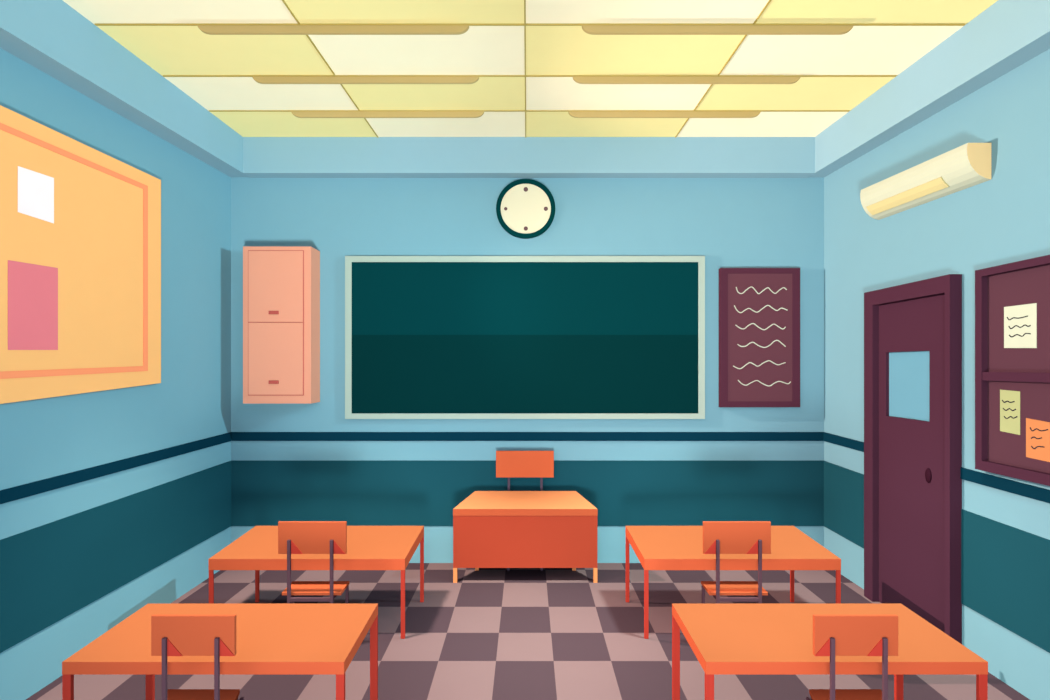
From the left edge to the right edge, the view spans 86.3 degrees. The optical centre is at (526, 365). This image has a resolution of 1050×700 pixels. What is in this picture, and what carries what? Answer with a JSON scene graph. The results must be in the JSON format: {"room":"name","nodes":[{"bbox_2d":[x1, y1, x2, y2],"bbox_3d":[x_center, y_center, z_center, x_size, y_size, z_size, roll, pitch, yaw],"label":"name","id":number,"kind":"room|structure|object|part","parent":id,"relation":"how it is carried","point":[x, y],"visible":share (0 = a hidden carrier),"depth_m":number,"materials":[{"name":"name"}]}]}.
{"room":"classroom","nodes":[
{"label":"classroom","id":0,"kind":"room"},
{"bbox_2d":[0,48,230,699],"bbox_3d":[-2.915,-0.250,3.200,0.120,4.300,4.401,0,0,0],"label":"wall","id":1,"kind":"structure","parent":0,"point":[44,438],"depth_m":4.05,"materials":[{"name":"paint"}]},
{"bbox_2d":[0,105,160,403],"bbox_3d":[-2.835,-0.585,3.107,0.038,1.696,2.414,0,0,0],"label":"board","id":2,"kind":"object","parent":1,"relation":"attached to","point":[103,240],"visible":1,"depth_m":3.57,"materials":[{"name":"orange"}]},
{"bbox_2d":[8,260,57,349],"bbox_3d":[-2.819,-0.338,3.203,0.002,0.502,0.324,0,0,0],"label":"poster","id":3,"kind":"object","parent":2,"relation":"attached to","point":[32,288],"visible":1,"depth_m":3.19,"materials":[{"name":"pink paper"}]},
{"bbox_2d":[18,166,53,222],"bbox_3d":[-2.819,-0.984,3.218,0.002,0.271,0.236,0,0,0],"label":"paper sheet","id":4,"kind":"object","parent":2,"relation":"attached to","point":[35,190],"visible":1,"depth_m":3.21,"materials":[{"name":"white paper"}]},
{"bbox_2d":[0,461,230,652],"bbox_3d":[-2.852,1.236,3.200,0.005,0.650,4.401,0,0,0],"label":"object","id":5,"kind":"structure","parent":1,"relation":"attached to","point":[49,572],"depth_m":3.73,"materials":[{"name":"paint"}]},
{"bbox_2d":[0,432,230,503],"bbox_3d":[-2.850,0.703,3.200,0.010,0.132,4.401,0,0,0],"label":"trim","id":6,"kind":"structure","parent":1,"relation":"attached to","point":[26,490],"depth_m":3.76,"materials":[{"name":"paint"}]},
{"bbox_2d":[0,0,247,176],"bbox_3d":[-2.761,-1.914,3.200,0.187,0.542,4.401,0,0,0],"label":"trim","id":7,"kind":"structure","parent":1,"relation":"attached to","point":[50,36],"depth_m":3.62,"materials":[{"name":"paint"}]},
{"bbox_2d":[231,177,823,562],"bbox_3d":[0.005,-0.250,5.461,5.959,4.300,0.120,0,0,0],"label":"wall","id":8,"kind":"structure","parent":0,"point":[730,222],"depth_m":5.40,"materials":[{"name":"paint"}]},
{"bbox_2d":[243,247,319,403],"bbox_3d":[-2.311,-0.379,5.275,0.628,1.451,0.250,0,0,0],"label":"upper cabinet","id":9,"kind":"object","parent":8,"relation":"attached to","point":[281,285],"visible":1,"depth_m":5.16,"materials":[{"name":"wood"}]},
{"bbox_3d":[-2.333,0.149,5.157,0.090,0.032,0.015,0,0,0],"label":"handle","id":10,"kind":"part","parent":9,"relation":"part of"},
{"bbox_3d":[-2.333,-0.492,5.157,0.090,0.032,0.015,0,0,0],"label":"handle","id":11,"kind":"part","parent":9,"relation":"part of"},
{"bbox_3d":[-2.319,-0.067,5.170,0.500,0.664,0.011,0,0,0],"label":"door","id":12,"kind":"part","parent":9,"relation":"part of","materials":[{"name":"wood"}]},
{"bbox_3d":[-2.319,-0.734,5.170,0.500,0.655,0.011,0,0,0],"label":"door","id":13,"kind":"part","parent":9,"relation":"part of","materials":[{"name":"wood"}]},
{"bbox_2d":[345,256,704,418],"bbox_3d":[-0.019,-0.273,5.383,3.450,1.562,0.034,0,0,0],"label":"chalkboard","id":14,"kind":"object","parent":8,"relation":"attached to","point":[427,337],"visible":1,"depth_m":5.37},
{"bbox_3d":[-0.019,0.078,5.386,3.325,0.754,0.028,0,0,0],"label":"writing panel","id":15,"kind":"part","parent":14,"relation":"part of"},
{"bbox_3d":[-0.019,-0.648,5.386,3.325,0.698,0.028,0,0,0],"label":"writing panel","id":16,"kind":"part","parent":14,"relation":"part of","materials":[{"name":"teal"}]},
{"bbox_2d":[496,179,554,238],"bbox_3d":[-0.012,-1.511,5.386,0.569,0.569,0.030,0,0,0],"label":"wall clock","id":17,"kind":"object","parent":8,"relation":"attached to","point":[525,208],"visible":1,"depth_m":5.38,"materials":[{"name":"beige plastic"}]},
{"bbox_2d":[231,461,823,525],"bbox_3d":[0.005,1.227,5.399,5.719,0.632,0.005,0,0,0],"label":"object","id":18,"kind":"structure","parent":8,"relation":"attached to","point":[263,493],"depth_m":5.40,"materials":[{"name":"paint"}]},
{"bbox_2d":[231,432,823,440],"bbox_3d":[0.005,0.679,5.396,5.719,0.085,0.010,0,0,0],"label":"trim","id":19,"kind":"structure","parent":8,"relation":"attached to","point":[235,436],"depth_m":5.39,"materials":[{"name":"paint"}]},
{"bbox_2d":[243,137,814,177],"bbox_3d":[0.019,-1.997,5.331,5.374,0.368,0.140,0,0,0],"label":"trim","id":20,"kind":"structure","parent":8,"relation":"attached to","point":[263,157],"depth_m":5.26,"materials":[{"name":"paint"}]},
{"bbox_2d":[719,268,799,406],"bbox_3d":[2.227,-0.270,5.370,0.759,1.329,0.059,0,0,0],"label":"board","id":21,"kind":"object","parent":8,"relation":"attached to","point":[759,308],"visible":1,"depth_m":5.34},
{"bbox_2d":[26,563,1029,699],"bbox_3d":[0.005,1.940,2.959,5.919,0.080,5.124,0,0,0],"label":"floor","id":22,"kind":"structure","parent":0,"point":[491,633],"depth_m":3.83,"materials":[{"name":"tile"}]},
{"bbox_2d":[151,614,243,699],"bbox_3d":[-1.495,1.495,2.553,0.445,0.810,0.255,0,0,0],"label":"chair","id":23,"kind":"object","parent":22,"relation":"on","point":[214,635],"visible":1,"depth_m":2.44,"materials":[{"name":"metal"}]},
{"bbox_3d":[-1.457,1.177,2.450,0.364,0.174,0.018,0,0,0],"label":"backrest","id":24,"kind":"part","parent":23,"relation":"part of","materials":[{"name":"orange wood"}]},
{"bbox_3d":[-1.522,1.556,2.581,0.393,0.020,0.200,0,0,0],"label":"seat","id":25,"kind":"part","parent":23,"relation":"part of","materials":[{"name":"orange wood"}]},
{"bbox_2d":[62,604,377,699],"bbox_3d":[-1.458,1.593,2.787,1.303,0.614,0.491,0,0,0],"label":"student desk","id":26,"kind":"object","parent":22,"relation":"on","point":[272,639],"visible":0.92,"depth_m":2.70,"materials":[{"name":"orange wood"}]},
{"bbox_3d":[-2.091,1.649,2.552,0.038,0.501,0.020,0,0,0],"label":"leg","id":27,"kind":"part","parent":26,"relation":"part of","materials":[{"name":"red metal"}]},
{"bbox_3d":[-2.033,1.622,3.022,0.038,0.555,0.021,0,0,0],"label":"leg","id":28,"kind":"part","parent":26,"relation":"part of","materials":[{"name":"red metal"}]},
{"bbox_3d":[-0.849,1.649,2.552,0.038,0.501,0.020,0,0,0],"label":"leg","id":29,"kind":"part","parent":26,"relation":"part of","materials":[{"name":"red metal"}]},
{"bbox_3d":[-0.826,1.622,3.022,0.038,0.555,0.021,0,0,0],"label":"leg","id":30,"kind":"part","parent":26,"relation":"part of","materials":[{"name":"metal"}]},
{"bbox_2d":[278,521,349,603],"bbox_3d":[-1.443,1.473,3.858,0.456,0.853,0.239,0,0,0],"label":"chair","id":31,"kind":"object","parent":22,"relation":"on","point":[294,537],"visible":0.79,"depth_m":3.76,"materials":[{"name":"metal"}]},
{"bbox_3d":[-1.443,1.154,3.766,0.456,0.215,0.018,0,0,0],"label":"backrest","id":32,"kind":"part","parent":31,"relation":"part of","materials":[{"name":"orange wood"}]},
{"bbox_3d":[-1.450,1.560,3.844,0.298,0.026,0.208,0,0,0],"label":"seat frame","id":33,"kind":"part","parent":31,"relation":"part of","materials":[{"name":"metal"}]},
{"bbox_3d":[-1.460,1.537,3.877,0.411,0.020,0.202,0,0,0],"label":"seat","id":34,"kind":"part","parent":31,"relation":"part of","materials":[{"name":"orange wood"}]},
{"bbox_3d":[-1.271,1.724,3.957,0.018,0.353,0.018,0,0,0],"label":"leg","id":35,"kind":"part","parent":31,"relation":"part of","materials":[{"name":"metal"}]},
{"bbox_2d":[208,526,423,638],"bbox_3d":[-1.524,1.594,4.207,1.386,0.612,0.619,0,0,0],"label":"student desk","id":36,"kind":"object","parent":22,"relation":"on","point":[368,547],"visible":0.86,"depth_m":4.00,"materials":[{"name":"orange wood"}]},
{"bbox_3d":[-2.202,1.660,3.906,0.029,0.480,0.015,0,0,0],"label":"leg","id":37,"kind":"part","parent":36,"relation":"part of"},
{"bbox_3d":[-2.171,1.634,4.508,0.029,0.532,0.016,0,0,0],"label":"leg","id":38,"kind":"part","parent":36,"relation":"part of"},
{"bbox_3d":[-0.865,1.660,3.906,0.029,0.480,0.015,0,0,0],"label":"leg","id":39,"kind":"part","parent":36,"relation":"part of","materials":[{"name":"red metal"}]},
{"bbox_3d":[-0.845,1.634,4.508,0.029,0.532,0.016,0,0,0],"label":"leg","id":40,"kind":"part","parent":36,"relation":"part of","materials":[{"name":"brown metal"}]},
{"bbox_2d":[496,451,553,569],"bbox_3d":[-0.020,1.351,5.171,0.545,1.098,0.296,0,0,0],"label":"chair","id":41,"kind":"object","parent":22,"relation":"on","point":[509,464],"visible":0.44,"depth_m":5.28,"materials":[{"name":"metal"}]},
{"bbox_3d":[-0.020,0.927,5.292,0.545,0.250,0.018,0,0,0],"label":"backrest","id":42,"kind":"part","parent":41,"relation":"part of","materials":[{"name":"orange wood"}]},
{"bbox_2d":[453,491,597,582],"bbox_3d":[-0.015,1.533,5.063,1.266,0.734,0.320,0,0,0],"label":"desk","id":43,"kind":"object","parent":22,"relation":"on","point":[492,529],"visible":1,"depth_m":4.91,"materials":[{"name":"orange wood"}]},
{"bbox_3d":[-0.630,1.834,4.924,0.034,0.132,0.034,0,0,0],"label":"leg","id":44,"kind":"part","parent":43,"relation":"part of","materials":[{"name":"orange wood"}]},
{"bbox_3d":[-0.015,1.539,4.917,1.264,0.459,0.022,0,0,0],"label":"panel","id":45,"kind":"part","parent":43,"relation":"part of","materials":[{"name":"wood"}]},
{"bbox_3d":[0.600,1.834,4.924,0.034,0.132,0.034,0,0,0],"label":"leg","id":46,"kind":"part","parent":43,"relation":"part of","materials":[{"name":"orange wood"}]},
{"bbox_2d":[625,526,840,638],"bbox_3d":[1.490,1.594,4.207,1.391,0.612,0.619,0,0,0],"label":"student desk","id":47,"kind":"object","parent":22,"relation":"on","point":[655,547],"visible":0.86,"depth_m":4.00,"materials":[{"name":"orange wood"}]},
{"bbox_3d":[0.809,1.634,4.508,0.029,0.532,0.016,0,0,0],"label":"leg","id":48,"kind":"part","parent":47,"relation":"part of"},
{"bbox_3d":[0.832,1.660,3.906,0.029,0.480,0.015,0,0,0],"label":"leg","id":49,"kind":"part","parent":47,"relation":"part of","materials":[{"name":"brown metal"}]},
{"bbox_3d":[2.135,1.634,4.508,0.029,0.532,0.016,0,0,0],"label":"leg","id":50,"kind":"part","parent":47,"relation":"part of","materials":[{"name":"red metal"}]},
{"bbox_3d":[2.171,1.660,3.906,0.029,0.480,0.015,0,0,0],"label":"leg","id":51,"kind":"part","parent":47,"relation":"part of","materials":[{"name":"brown metal"}]},
{"bbox_2d":[701,521,770,603],"bbox_3d":[1.411,1.473,3.858,0.453,0.853,0.239,0,0,0],"label":"chair","id":52,"kind":"object","parent":22,"relation":"on","point":[719,537],"visible":0.8,"depth_m":3.76,"materials":[{"name":"metal"}]},
{"bbox_3d":[1.246,1.724,3.957,0.018,0.353,0.018,0,0,0],"label":"leg","id":53,"kind":"part","parent":52,"relation":"part of","materials":[{"name":"metal"}]},
{"bbox_3d":[1.432,1.537,3.877,0.402,0.020,0.202,0,0,0],"label":"seat","id":54,"kind":"part","parent":52,"relation":"part of","materials":[{"name":"orange wood"}]},
{"bbox_3d":[1.418,1.560,3.844,0.295,0.026,0.208,0,0,0],"label":"seat frame","id":55,"kind":"part","parent":52,"relation":"part of","materials":[{"name":"metal"}]},
{"bbox_3d":[1.411,1.154,3.766,0.453,0.215,0.018,0,0,0],"label":"backrest","id":56,"kind":"part","parent":52,"relation":"part of","materials":[{"name":"orange wood"}]},
{"bbox_2d":[672,604,987,699],"bbox_3d":[1.438,1.593,2.787,1.306,0.614,0.491,0,0,0],"label":"student desk","id":57,"kind":"object","parent":22,"relation":"on","point":[725,639],"visible":0.89,"depth_m":2.70,"materials":[{"name":"orange wood"}]},
{"bbox_3d":[0.804,1.622,3.022,0.038,0.555,0.021,0,0,0],"label":"leg","id":58,"kind":"part","parent":57,"relation":"part of","materials":[{"name":"red metal"}]},
{"bbox_3d":[0.831,1.649,2.552,0.038,0.501,0.020,0,0,0],"label":"leg","id":59,"kind":"part","parent":57,"relation":"part of","materials":[{"name":"red metal"}]},
{"bbox_3d":[2.006,1.622,3.022,0.038,0.555,0.021,0,0,0],"label":"leg","id":60,"kind":"part","parent":57,"relation":"part of","materials":[{"name":"red metal"}]},
{"bbox_3d":[2.073,1.649,2.552,0.038,0.501,0.020,0,0,0],"label":"leg","id":61,"kind":"part","parent":57,"relation":"part of","materials":[{"name":"red metal"}]},
{"bbox_2d":[806,614,897,699],"bbox_3d":[1.474,1.495,2.553,0.441,0.810,0.255,0,0,0],"label":"chair","id":62,"kind":"object","parent":22,"relation":"on","point":[834,635],"visible":1,"depth_m":2.44,"materials":[{"name":"metal"}]},
{"bbox_3d":[1.498,1.556,2.581,0.391,0.020,0.200,0,0,0],"label":"seat","id":63,"kind":"part","parent":62,"relation":"part of","materials":[{"name":"orange wood"}]},
{"bbox_3d":[1.437,1.177,2.450,0.365,0.174,0.018,0,0,0],"label":"backrest","id":64,"kind":"part","parent":62,"relation":"part of","materials":[{"name":"orange wood"}]},
{"bbox_2d":[63,0,997,137],"bbox_3d":[0.005,-2.126,3.191,5.719,0.177,4.381,0,0,0],"label":"ceiling","id":65,"kind":"structure","parent":0,"point":[525,56],"depth_m":3.88,"materials":[{"name":"yellow tile"}]},
{"bbox_2d":[197,25,468,34],"bbox_3d":[-1.195,-2.079,3.461,1.675,0.054,0.026,0,0,0],"label":"ceiling light","id":66,"kind":"object","parent":65,"relation":"attached to","point":[207,29],"visible":1,"depth_m":3.45,"materials":[{"name":"yellow plastic"}]},
{"bbox_2d":[210,33,456,34],"bbox_3d":[-1.195,-2.055,3.461,1.518,0.006,0.014,0,0,0],"label":"diffuser","id":67,"kind":"object","parent":66,"relation":"attached to","point":[210,33],"depth_m":3.46,"materials":[{"name":"yellow plastic"}]},
{"bbox_2d":[253,77,478,83],"bbox_3d":[-1.180,-2.095,4.104,1.658,0.053,0.026,0,0,0],"label":"ceiling light","id":68,"kind":"object","parent":65,"relation":"attached to","point":[262,80],"visible":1,"depth_m":4.09,"materials":[{"name":"yellow plastic"}]},
{"bbox_2d":[263,83,468,83],"bbox_3d":[-1.180,-2.072,4.104,1.505,0.006,0.014,0,0,0],"label":"diffuser","id":69,"kind":"object","parent":68,"relation":"attached to","point":[263,83],"depth_m":4.10,"materials":[{"name":"yellow plastic"}]},
{"bbox_2d":[291,111,483,117],"bbox_3d":[-1.167,-2.110,4.697,1.614,0.055,0.026,0,0,0],"label":"ceiling light","id":70,"kind":"object","parent":65,"relation":"attached to","point":[300,114],"visible":1,"depth_m":4.68,"materials":[{"name":"yellow plastic"}]},
{"bbox_2d":[301,117,474,117],"bbox_3d":[-1.167,-2.085,4.697,1.456,0.006,0.014,0,0,0],"label":"diffuser","id":71,"kind":"object","parent":70,"relation":"attached to","point":[301,117],"depth_m":4.69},
{"bbox_2d":[568,111,760,117],"bbox_3d":[1.152,-2.110,4.697,1.610,0.055,0.026,0,0,0],"label":"ceiling light","id":72,"kind":"object","parent":65,"relation":"attached to","point":[576,114],"visible":1,"depth_m":4.68,"materials":[{"name":"yellow plastic"}]},
{"bbox_2d":[578,117,750,117],"bbox_3d":[1.152,-2.085,4.697,1.451,0.006,0.014,0,0,0],"label":"diffuser","id":73,"kind":"object","parent":72,"relation":"attached to","point":[578,117],"depth_m":4.69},
{"bbox_2d":[573,77,799,83],"bbox_3d":[1.169,-2.095,4.104,1.665,0.053,0.026,0,0,0],"label":"ceiling light","id":74,"kind":"object","parent":65,"relation":"attached to","point":[581,80],"visible":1,"depth_m":4.09,"materials":[{"name":"yellow plastic"}]},
{"bbox_2d":[583,83,789,83],"bbox_3d":[1.169,-2.072,4.104,1.512,0.006,0.014,0,0,0],"label":"diffuser","id":75,"kind":"object","parent":74,"relation":"attached to","point":[583,83],"depth_m":4.10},
{"bbox_2d":[582,25,853,34],"bbox_3d":[1.176,-2.079,3.461,1.675,0.054,0.026,0,0,0],"label":"ceiling light","id":76,"kind":"object","parent":65,"relation":"attached to","point":[589,29],"visible":1,"depth_m":3.45,"materials":[{"name":"yellow plastic"}]},
{"bbox_2d":[594,33,840,34],"bbox_3d":[1.176,-2.055,3.461,1.518,0.006,0.014,0,0,0],"label":"diffuser","id":77,"kind":"object","parent":76,"relation":"attached to","point":[594,33],"depth_m":3.46,"materials":[{"name":"yellow plastic"}]},
{"bbox_2d":[824,49,1049,699],"bbox_3d":[2.925,-0.250,3.200,0.120,4.300,4.401,0,0,0],"label":"wall","id":78,"kind":"structure","parent":0,"point":[1002,219],"depth_m":3.67,"materials":[{"name":"paint"}]},
{"bbox_2d":[864,274,961,643],"bbox_3d":[2.824,0.647,4.157,0.080,2.505,0.939,0,0,0],"label":"door","id":79,"kind":"structure","parent":78,"relation":"in","point":[913,330],"depth_m":4.08,"materials":[{"name":"purple wood"}]},
{"bbox_3d":[2.830,0.772,3.949,0.028,0.104,0.056,0,0,0],"label":"knob","id":80,"kind":"part","parent":79,"relation":"part of","materials":[{"name":"purple metal"}]},
{"bbox_2d":[860,143,990,219],"bbox_3d":[2.789,-1.292,4.007,0.151,0.283,1.106,0,0,0],"label":"air conditioner","id":81,"kind":"object","parent":78,"relation":"attached to","point":[967,165],"visible":1,"depth_m":3.81,"materials":[{"name":"beige plastic"}]},
{"bbox_2d":[808,0,1049,177],"bbox_3d":[2.785,-1.927,3.200,0.159,0.516,4.401,0,0,0],"label":"trim","id":82,"kind":"structure","parent":78,"relation":"attached to","point":[1008,34],"depth_m":3.66,"materials":[{"name":"paint"}]},
{"bbox_2d":[824,461,1049,652],"bbox_3d":[2.862,1.253,3.200,0.005,0.683,4.401,0,0,0],"label":"trim","id":83,"kind":"structure","parent":78,"relation":"attached to","point":[1005,569],"depth_m":3.42,"materials":[{"name":"paint"}]},
{"bbox_2d":[824,432,1049,502],"bbox_3d":[2.860,0.706,3.200,0.010,0.139,4.401,0,0,0],"label":"trim","id":84,"kind":"structure","parent":78,"relation":"attached to","point":[1037,493],"depth_m":3.44,"materials":[{"name":"paint"}]},
{"bbox_2d":[975,255,1049,485],"bbox_3d":[2.834,0.024,2.728,0.060,1.243,1.556,0,0,0],"label":"bulletin board","id":85,"kind":"object","parent":78,"relation":"attached to","point":[1026,371],"visible":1,"depth_m":3.30,"materials":[{"name":"wood"}]},
{"bbox_2d":[1000,390,1019,434],"bbox_3d":[2.841,0.269,3.295,0.003,0.256,0.136,0,0,0],"label":"note","id":86,"kind":"object","parent":85,"relation":"attached to","point":[1009,400],"visible":1,"depth_m":3.29,"materials":[{"name":"yellow paper"}]},
{"bbox_3d":[2.836,0.063,2.728,0.056,0.052,1.456,0,0,0],"label":"rail","id":87,"kind":"part","parent":85,"relation":"part of","materials":[{"name":"purple wood"}]},
{"bbox_2d":[1004,303,1036,347],"bbox_3d":[2.841,-0.226,3.228,0.003,0.251,0.213,0,0,0],"label":"note","id":88,"kind":"object","parent":85,"relation":"attached to","point":[1020,321],"visible":1,"depth_m":3.22,"materials":[{"name":"beige paper"}]},
{"bbox_2d":[1026,418,1049,461],"bbox_3d":[2.841,0.410,3.097,0.003,0.228,0.181,0,0,0],"label":"note","id":89,"kind":"object","parent":85,"relation":"attached to","point":[1037,431],"visible":1,"depth_m":3.11,"materials":[{"name":"orange paper"}]}
]}

